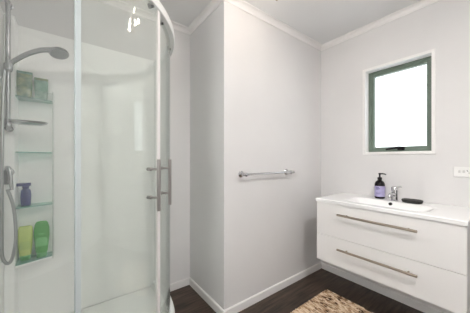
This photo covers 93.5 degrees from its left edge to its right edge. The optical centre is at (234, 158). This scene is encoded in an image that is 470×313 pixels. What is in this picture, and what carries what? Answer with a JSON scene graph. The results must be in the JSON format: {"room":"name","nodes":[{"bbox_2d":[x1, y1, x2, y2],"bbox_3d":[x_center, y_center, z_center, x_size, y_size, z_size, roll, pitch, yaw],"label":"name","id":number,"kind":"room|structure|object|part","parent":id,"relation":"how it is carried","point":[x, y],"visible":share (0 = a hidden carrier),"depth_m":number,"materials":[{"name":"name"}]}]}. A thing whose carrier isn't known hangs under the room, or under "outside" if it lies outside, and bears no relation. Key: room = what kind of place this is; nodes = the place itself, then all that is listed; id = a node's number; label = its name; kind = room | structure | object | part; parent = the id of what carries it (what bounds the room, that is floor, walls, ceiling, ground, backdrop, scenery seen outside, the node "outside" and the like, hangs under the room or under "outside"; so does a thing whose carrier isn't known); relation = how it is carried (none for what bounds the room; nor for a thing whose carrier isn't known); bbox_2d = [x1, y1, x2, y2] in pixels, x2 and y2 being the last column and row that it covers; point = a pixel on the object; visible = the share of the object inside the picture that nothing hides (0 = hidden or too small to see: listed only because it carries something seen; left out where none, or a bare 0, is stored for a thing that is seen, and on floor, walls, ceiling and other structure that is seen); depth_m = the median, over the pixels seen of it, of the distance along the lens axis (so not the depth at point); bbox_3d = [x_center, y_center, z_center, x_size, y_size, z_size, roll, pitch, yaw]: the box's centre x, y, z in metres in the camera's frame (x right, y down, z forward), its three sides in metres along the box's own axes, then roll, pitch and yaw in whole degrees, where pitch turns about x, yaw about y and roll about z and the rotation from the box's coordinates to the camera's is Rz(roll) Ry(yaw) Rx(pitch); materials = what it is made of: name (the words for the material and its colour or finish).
{"room":"bathroom","nodes":[
{"label":"bathroom","id":0,"kind":"room"},
{"bbox_2d":[0,0,4,12],"bbox_3d":[-1.363,-0.018,0.809,0.600,2.380,1.095,0,0,-37],"label":"wall","id":1,"kind":"structure","parent":0,"point":[2,3],"depth_m":1.28,"materials":[{"name":"paint"}]},
{"bbox_2d":[0,6,3,312],"bbox_3d":[-1.100,0.117,0.965,0.008,1.893,0.947,0,0,-37],"label":"lining","id":2,"kind":"object","parent":1,"relation":"attached to","point":[1,10],"depth_m":1.22,"materials":[{"name":"white plastic"}]},
{"bbox_2d":[4,166,14,189],"bbox_3d":[-1.264,0.104,1.231,0.049,0.134,0.096,0,0,-43],"label":"shower mixer","id":3,"kind":"object","parent":2,"relation":"attached to","point":[8,171],"visible":0.87,"depth_m":1.21,"materials":[{"name":"grey metal"}]},
{"bbox_2d":[0,0,68,264],"bbox_3d":[-1.125,-0.159,1.264,0.366,1.467,0.173,0,0,-5],"label":"shower head","id":4,"kind":"object","parent":2,"relation":"attached to","point":[55,52],"visible":1,"depth_m":1.21,"materials":[{"name":"grey metal"}]},
{"bbox_3d":[-1.201,-0.205,1.274,0.190,0.040,0.094,0,0,-37],"label":"soap dish","id":5,"kind":"part","parent":4,"relation":"part of","materials":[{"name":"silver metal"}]},
{"bbox_2d":[4,13,17,312],"bbox_3d":[-1.329,0.117,1.313,0.046,1.893,0.117,0,0,-37],"label":"pier","id":6,"kind":"object","parent":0,"point":[10,138],"visible":0.66,"depth_m":1.27,"materials":[{"name":"white plastic"}]},
{"bbox_2d":[10,0,189,312],"bbox_3d":[-0.979,-0.018,1.723,1.316,2.380,0.100,0,0,-37],"label":"wall","id":7,"kind":"structure","parent":0,"point":[103,25],"depth_m":1.91,"materials":[{"name":"paint"}]},
{"bbox_2d":[18,25,155,312],"bbox_3d":[-1.032,0.117,1.615,0.900,1.893,0.008,0,0,-37],"label":"lining","id":8,"kind":"object","parent":7,"relation":"attached to","point":[117,88],"visible":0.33,"depth_m":1.60,"materials":[{"name":"white plastic"}]},
{"bbox_2d":[15,92,53,267],"bbox_3d":[-1.238,0.102,1.374,0.172,1.064,0.128,0,0,-37],"label":"shelf unit","id":9,"kind":"object","parent":8,"relation":"attached to","point":[33,259],"visible":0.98,"depth_m":1.43,"materials":[{"name":"clear glass"}]},
{"bbox_2d":[16,183,30,205],"bbox_3d":[-1.282,0.214,1.344,0.066,0.137,0.040,0,0,-37],"label":"spray bottle","id":10,"kind":"object","parent":9,"relation":"on","point":[25,195],"visible":1,"depth_m":1.33,"materials":[{"name":"blue plastic"}]},
{"bbox_2d":[16,70,32,98],"bbox_3d":[-1.281,-0.453,1.344,0.075,0.160,0.040,0,0,-37],"label":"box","id":11,"kind":"object","parent":9,"relation":"on","point":[24,79],"visible":0.93,"depth_m":1.33,"materials":[{"name":"green cardboard"}]},
{"bbox_2d":[18,225,32,260],"bbox_3d":[-1.278,0.510,1.347,0.068,0.205,0.046,0,0,-37],"label":"shampoo bottle","id":12,"kind":"object","parent":9,"relation":"on","point":[25,233],"visible":0.98,"depth_m":1.33,"materials":[{"name":"plastic"}]},
{"bbox_2d":[34,77,47,100],"bbox_3d":[-1.223,-0.441,1.395,0.069,0.136,0.038,0,0,-37],"label":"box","id":13,"kind":"object","parent":9,"relation":"on","point":[40,85],"visible":1,"depth_m":1.39,"materials":[{"name":"green cardboard"}]},
{"bbox_2d":[34,221,49,257],"bbox_3d":[-1.218,0.502,1.392,0.077,0.222,0.046,0,0,-37],"label":"shampoo bottle","id":14,"kind":"object","parent":9,"relation":"on","point":[41,228],"visible":1,"depth_m":1.38,"materials":[{"name":"green plastic"}]},
{"bbox_3d":[-1.188,0.102,1.445,0.005,1.064,0.074,0,0,-36],"label":"panel","id":15,"kind":"part","parent":9,"relation":"part of","materials":[{"name":"clear plastic"}]},
{"bbox_2d":[190,1,320,309],"bbox_3d":[0.271,-0.018,2.311,1.387,2.380,0.669,0,0,-37],"label":"wall","id":16,"kind":"structure","parent":0,"point":[255,86],"depth_m":1.86,"materials":[{"name":"paint"}]},
{"bbox_2d":[238,169,294,177],"bbox_3d":[0.283,0.118,1.853,0.601,0.052,0.076,0,0,-37],"label":"towel rail","id":17,"kind":"object","parent":16,"relation":"attached to","point":[241,174],"visible":1,"depth_m":1.78,"materials":[{"name":"silver metal"}]},
{"bbox_2d":[120,0,419,43],"bbox_3d":[0.252,-1.258,0.764,3.323,0.100,3.115,0,0,-37],"label":"ceiling","id":18,"kind":"structure","parent":0,"point":[323,21],"depth_m":1.80,"materials":[{"name":"paint"}]},
{"bbox_2d":[170,268,423,312],"bbox_3d":[0.076,1.222,0.631,3.683,0.100,3.115,0,0,-37],"label":"floor","id":19,"kind":"structure","parent":0,"point":[185,299],"depth_m":1.86,"materials":[{"name":"wood"}]},
{"bbox_2d":[73,283,174,312],"bbox_3d":[-0.721,1.111,1.234,0.921,0.122,0.976,0,0,-37],"label":"shower tray","id":20,"kind":"object","parent":19,"relation":"on","point":[143,300],"visible":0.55,"depth_m":1.62,"materials":[{"name":"white plastic"}]},
{"bbox_2d":[74,0,173,312],"bbox_3d":[-0.552,0.116,1.216,0.413,1.868,1.334,0,0,6],"label":"shower door frame","id":21,"kind":"structure","parent":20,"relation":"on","point":[162,18],"depth_m":1.15,"materials":[{"name":"white metal"}]},
{"bbox_3d":[-0.396,0.127,1.080,0.073,0.250,0.020,0,0,14],"label":"door handle","id":22,"kind":"part","parent":21,"relation":"part of","materials":[{"name":"silver metal"}]},
{"bbox_3d":[-0.570,-0.795,1.218,0.378,0.046,1.334,0,0,6],"label":"rail","id":23,"kind":"part","parent":21,"relation":"part of","materials":[{"name":"white metal"}]},
{"bbox_3d":[-0.571,1.039,1.218,0.372,0.022,1.328,0,0,6],"label":"rail","id":24,"kind":"part","parent":21,"relation":"part of","materials":[{"name":"white metal"}]},
{"bbox_3d":[-0.388,0.127,1.225,0.073,0.250,0.020,0,0,4],"label":"door handle","id":25,"kind":"part","parent":21,"relation":"part of","materials":[{"name":"silver metal"}]},
{"bbox_3d":[-0.430,0.128,1.385,0.033,1.796,0.405,0,0,-9],"label":"sliding door","id":26,"kind":"part","parent":21,"relation":"part of","materials":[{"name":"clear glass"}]},
{"bbox_2d":[290,289,372,312],"bbox_3d":[0.799,1.166,1.474,0.660,0.010,0.796,0,0,-37],"label":"woven rug","id":27,"kind":"object","parent":19,"relation":"on","point":[327,301],"visible":1,"depth_m":1.75,"materials":[{"name":"fabric"}]},
{"bbox_2d":[321,0,469,312],"bbox_3d":[1.685,-0.018,1.490,0.120,2.380,2.546,0,0,-37],"label":"wall","id":28,"kind":"structure","parent":0,"point":[442,25],"depth_m":1.79,"materials":[{"name":"paint"}]},
{"bbox_2d":[96,0,439,50],"bbox_3d":[0.638,-1.187,1.661,3.829,0.042,1.551,0,0,13],"label":"crown molding","id":29,"kind":"structure","parent":28,"relation":"attached to","point":[241,4],"depth_m":1.85,"materials":[{"name":"white"}]},
{"bbox_2d":[164,262,445,312],"bbox_3d":[1.072,1.141,1.704,3.298,0.061,1.132,0,0,24],"label":"baseboard","id":30,"kind":"structure","parent":28,"relation":"attached to","point":[246,303],"depth_m":1.91,"materials":[{"name":"white"}]},
{"bbox_2d":[317,201,469,312],"bbox_3d":[1.145,0.603,1.669,0.524,0.490,0.892,0,0,-37],"label":"vanity","id":31,"kind":"object","parent":28,"relation":"attached to","point":[426,260],"visible":1,"depth_m":1.41,"materials":[{"name":"white wood"}]},
{"bbox_3d":[0.951,0.704,1.528,0.043,0.016,0.495,0,0,-37],"label":"drawer handle","id":32,"kind":"part","parent":31,"relation":"part of","materials":[{"name":"silver metal"}]},
{"bbox_3d":[0.951,0.435,1.528,0.043,0.016,0.495,0,0,-37],"label":"drawer handle","id":33,"kind":"part","parent":31,"relation":"part of","materials":[{"name":"silver metal"}]},
{"bbox_3d":[0.978,0.491,1.542,0.019,0.264,0.892,0,0,-37],"label":"drawer","id":34,"kind":"part","parent":31,"relation":"part of","materials":[{"name":"white wood"}]},
{"bbox_2d":[316,193,469,225],"bbox_3d":[1.158,0.366,1.680,0.490,0.069,0.902,0,0,-37],"label":"basin","id":35,"kind":"object","parent":31,"relation":"in","point":[457,215],"visible":0.83,"depth_m":1.55,"materials":[{"name":"white ceramic"}]},
{"bbox_2d":[374,173,385,198],"bbox_3d":[1.222,0.225,1.866,0.076,0.214,0.076,0,0,-9],"label":"soap pump bottle","id":36,"kind":"object","parent":35,"relation":"on","point":[379,187],"visible":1,"depth_m":1.84,"materials":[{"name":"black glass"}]},
{"bbox_2d":[388,186,401,200],"bbox_3d":[1.245,0.273,1.731,0.148,0.119,0.071,0,0,-37],"label":"mixer tap","id":37,"kind":"object","parent":35,"relation":"on","point":[393,195],"visible":1,"depth_m":1.75,"materials":[{"name":"silver metal"}]},
{"bbox_3d":[1.226,0.283,1.728,0.113,0.044,0.030,0,0,-37],"label":"spout","id":38,"kind":"part","parent":37,"relation":"part of","materials":[{"name":"silver metal"}]},
{"bbox_2d":[401,198,423,203],"bbox_3d":[1.336,0.318,1.666,0.088,0.026,0.130,0,0,-37],"label":"soap dish","id":39,"kind":"object","parent":35,"relation":"on","point":[405,200],"visible":1,"depth_m":1.65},
{"bbox_2d":[363,48,435,154],"bbox_3d":[1.383,-0.430,1.878,0.125,0.784,0.510,0,0,-37],"label":"window","id":40,"kind":"structure","parent":28,"relation":"in","point":[428,58],"depth_m":1.86,"materials":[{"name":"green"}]},
{"bbox_3d":[1.410,-0.430,1.899,0.037,0.696,0.422,0,0,-37],"label":"sash","id":41,"kind":"part","parent":40,"relation":"part of","materials":[{"name":"green metal"}]},
{"bbox_2d":[453,167,469,176],"bbox_3d":[1.581,0.089,1.517,0.012,0.070,0.118,0,0,-37],"label":"power outlet","id":42,"kind":"object","parent":28,"relation":"attached to","point":[457,171],"visible":1,"depth_m":1.53,"materials":[{"name":"white plastic"}]}
]}

